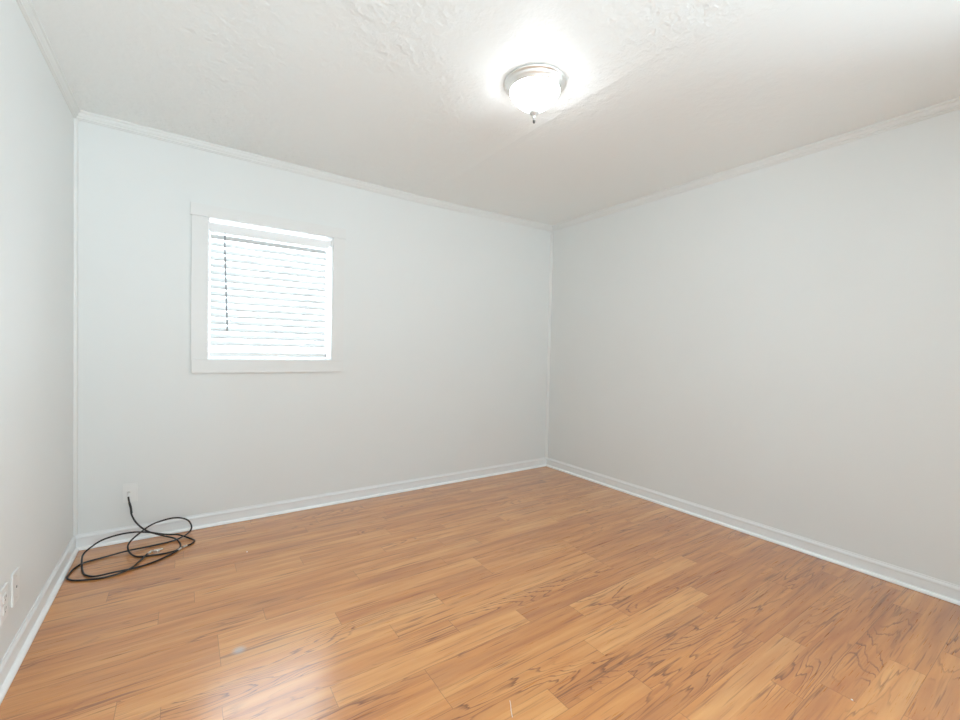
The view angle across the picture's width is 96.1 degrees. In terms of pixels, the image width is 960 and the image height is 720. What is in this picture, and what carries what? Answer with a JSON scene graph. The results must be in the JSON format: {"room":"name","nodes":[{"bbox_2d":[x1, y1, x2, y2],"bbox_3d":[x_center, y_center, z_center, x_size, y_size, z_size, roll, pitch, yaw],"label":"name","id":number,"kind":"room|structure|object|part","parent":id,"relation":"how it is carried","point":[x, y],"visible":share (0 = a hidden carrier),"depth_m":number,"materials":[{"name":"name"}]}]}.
{"room":"empty bedroom","nodes":[
{"label":"empty bedroom","id":0,"kind":"room"},
{"bbox_2d":[0,0,73,661],"bbox_3d":[-0.971,-0.079,0.401,0.140,2.540,4.750,0,2,-34],"label":"wall","id":1,"kind":"structure","parent":0,"point":[37,122],"depth_m":1.74,"materials":[{"name":"paint"}]},
{"bbox_2d":[0,582,7,625],"bbox_3d":[-1.616,0.828,1.465,0.009,0.115,0.074,0,2,-34],"label":"wall plate","id":2,"kind":"object","parent":1,"relation":"attached to","point":[4,590],"visible":1,"depth_m":1.46,"materials":[{"name":"plastic"}]},
{"bbox_2d":[3,603,6,615],"bbox_3d":[-1.614,0.848,1.467,0.003,0.029,0.033,0,2,-34],"label":"receptacle","id":3,"kind":"object","parent":2,"relation":"attached to","point":[4,604],"depth_m":1.47,"materials":[{"name":"grey plastic"}]},
{"bbox_2d":[3,591,6,603],"bbox_3d":[-1.613,0.807,1.466,0.003,0.029,0.033,0,2,-34],"label":"receptacle","id":4,"kind":"object","parent":2,"relation":"attached to","point":[4,592],"depth_m":1.47,"materials":[{"name":"grey plastic"}]},
{"bbox_2d":[11,567,19,607],"bbox_3d":[-1.687,0.824,1.569,0.008,0.115,0.074,0,2,-34],"label":"wall plate","id":5,"kind":"object","parent":1,"relation":"attached to","point":[15,577],"visible":1,"depth_m":1.56,"materials":[{"name":"plastic"}]},
{"bbox_2d":[0,536,78,704],"bbox_3d":[-0.926,1.097,0.474,0.029,0.088,4.750,0,2,-34],"label":"baseboard","id":6,"kind":"structure","parent":1,"relation":"attached to","point":[13,658],"depth_m":1.73,"materials":[{"name":"paint"}]},
{"bbox_2d":[16,0,79,117],"bbox_3d":[-0.876,-1.269,0.422,0.028,0.072,4.750,0,2,-34],"label":"trim","id":7,"kind":"structure","parent":1,"relation":"attached to","point":[26,7],"depth_m":1.85,"materials":[{"name":"paint"}]},
{"bbox_2d":[78,120,550,533],"bbox_3d":[-0.812,-0.142,3.471,3.872,2.540,0.140,0,2,-34],"label":"wall","id":8,"kind":"structure","parent":0,"point":[445,340],"depth_m":3.04,"materials":[{"name":"paint"}]},
{"bbox_2d":[73,118,77,535],"bbox_3d":[-2.242,-0.171,2.396,0.017,2.307,0.017,0,2,-34],"label":"trim","id":9,"kind":"structure","parent":8,"relation":"attached to","point":[75,311],"depth_m":2.39,"materials":[{"name":"paint"}]},
{"bbox_2d":[123,482,137,502],"bbox_3d":[-2.067,0.785,2.551,0.070,0.113,0.017,0,2,-34],"label":"wall plate","id":10,"kind":"object","parent":8,"relation":"attached to","point":[132,488],"visible":0.95,"depth_m":2.56,"materials":[{"name":"plastic"}]},
{"bbox_2d":[191,202,345,372],"bbox_3d":[-1.444,-0.448,3.010,0.959,1.060,0.150,0,2,-34],"label":"window","id":11,"kind":"structure","parent":8,"relation":"in","point":[202,214],"depth_m":2.90,"materials":[{"name":"paint"}]},
{"bbox_3d":[-1.763,-0.452,2.714,0.086,0.901,0.016,0,2,-34],"label":"casing","id":12,"kind":"part","parent":11,"relation":"part of","materials":[{"name":"paint"}]},
{"bbox_3d":[-1.416,0.043,2.968,0.944,0.083,0.020,0,2,-34],"label":"apron casing","id":13,"kind":"part","parent":11,"relation":"part of","materials":[{"name":"paint"}]},
{"bbox_3d":[-1.479,-0.456,3.065,0.767,0.894,0.018,0,2,-34],"label":"sash frame","id":14,"kind":"part","parent":11,"relation":"part of","materials":[{"name":"white plastic"}]},
{"bbox_3d":[-1.397,-0.938,2.946,0.959,0.075,0.020,0,2,-34],"label":"head casing","id":15,"kind":"part","parent":11,"relation":"part of","materials":[{"name":"paint"}]},
{"bbox_2d":[209,222,330,357],"bbox_3d":[-1.440,-0.451,3.007,0.766,0.864,0.075,0,2,-34],"label":"window blind","id":16,"kind":"object","parent":11,"relation":"attached to","point":[215,228],"visible":1,"depth_m":2.98,"materials":[{"name":"white plastic"}]},
{"bbox_3d":[-1.657,-0.440,2.868,0.002,0.774,0.057,0,2,-34],"label":"ladder cord","id":17,"kind":"part","parent":16,"relation":"part of","materials":[{"name":"white fabric"}]},
{"bbox_3d":[-1.460,-0.036,3.017,0.730,0.032,0.050,0,2,-34],"label":"rail","id":18,"kind":"part","parent":16,"relation":"part of","materials":[{"name":"white plastic"}]},
{"bbox_3d":[-1.261,-0.437,3.139,0.002,0.774,0.057,0,2,-34],"label":"ladder cord","id":19,"kind":"part","parent":16,"relation":"part of","materials":[{"name":"white fabric"}]},
{"bbox_3d":[-1.051,-0.447,3.202,0.082,0.901,0.016,0,2,-34],"label":"casing","id":20,"kind":"part","parent":11,"relation":"part of","materials":[{"name":"paint"}]},
{"bbox_2d":[75,457,545,550],"bbox_3d":[-0.791,1.036,3.429,3.592,0.088,0.024,0,2,-34],"label":"baseboard","id":21,"kind":"structure","parent":8,"relation":"attached to","point":[84,541],"depth_m":3.04,"materials":[{"name":"paint"}]},
{"bbox_2d":[76,110,551,231],"bbox_3d":[-0.740,-1.333,3.376,3.592,0.075,0.028,0,2,-34],"label":"trim","id":22,"kind":"structure","parent":8,"relation":"attached to","point":[84,116],"depth_m":2.95,"materials":[{"name":"paint"}]},
{"bbox_2d":[545,232,552,456],"bbox_3d":[0.707,-0.151,4.417,0.017,2.307,0.017,0,2,-34],"label":"trim","id":23,"kind":"structure","parent":8,"relation":"attached to","point":[551,241],"depth_m":4.41,"materials":[{"name":"paint"}]},
{"bbox_2d":[0,466,959,719],"bbox_3d":[0.549,1.211,1.472,3.872,0.120,5.175,0,2,-34],"label":"floor","id":24,"kind":"structure","parent":0,"point":[548,593],"depth_m":1.85,"materials":[{"name":"brown wood"}]},
{"bbox_2d":[66,492,191,580],"bbox_3d":[-1.900,0.931,2.385,0.526,0.296,0.453,0,2,-34],"label":"coaxial cable","id":25,"kind":"object","parent":24,"relation":"on","point":[128,493],"visible":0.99,"depth_m":2.42,"materials":[{"name":"black plastic"}]},
{"bbox_2d":[81,531,194,576],"bbox_3d":[-1.873,1.032,2.380,0.511,0.097,0.372,0,2,-34],"label":"coaxial cable","id":26,"kind":"object","parent":24,"relation":"on","point":[184,546],"visible":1,"depth_m":2.38,"materials":[{"name":"black plastic"}]},
{"bbox_2d":[150,548,162,552],"bbox_3d":[-1.818,1.073,2.426,0.058,0.012,0.041,0,2,-34],"label":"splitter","id":27,"kind":"object","parent":24,"relation":"on","point":[159,549],"visible":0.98,"depth_m":2.42,"materials":[{"name":"silver metal"}]},
{"bbox_2d":[31,0,959,225],"bbox_3d":[0.595,-1.315,1.428,3.872,0.126,5.030,0,2,-34],"label":"ceiling","id":28,"kind":"structure","parent":0,"point":[408,96],"depth_m":1.99,"materials":[{"name":"white paint"}]},
{"bbox_2d":[504,64,565,123],"bbox_3d":[0.254,-1.195,2.014,0.287,0.184,0.287,0,2,-34],"label":"ceiling light","id":29,"kind":"object","parent":28,"relation":"attached to","point":[533,88],"visible":1,"depth_m":1.94,"materials":[{"name":"white glass"}]},
{"bbox_3d":[0.254,-1.206,2.013,0.231,0.094,0.231,0,2,-34],"label":"lamp shade","id":30,"kind":"part","parent":29,"relation":"part of","materials":[{"name":"white glass"}]},
{"bbox_2d":[548,109,959,585],"bbox_3d":[2.108,-0.059,2.510,0.140,2.540,4.750,0,2,-34],"label":"wall","id":31,"kind":"structure","parent":0,"point":[777,346],"depth_m":2.67,"materials":[{"name":"paint"}]},
{"bbox_2d":[546,457,959,605],"bbox_3d":[2.015,1.116,2.489,0.024,0.088,4.750,0,2,-34],"label":"baseboard","id":32,"kind":"structure","parent":31,"relation":"attached to","point":[937,588],"depth_m":2.66,"materials":[{"name":"paint"}]},
{"bbox_2d":[552,97,959,231],"bbox_3d":[2.064,-1.254,2.436,0.028,0.072,4.750,0,2,-34],"label":"trim","id":33,"kind":"structure","parent":31,"relation":"attached to","point":[951,105],"depth_m":2.65,"materials":[{"name":"paint"}]}
]}

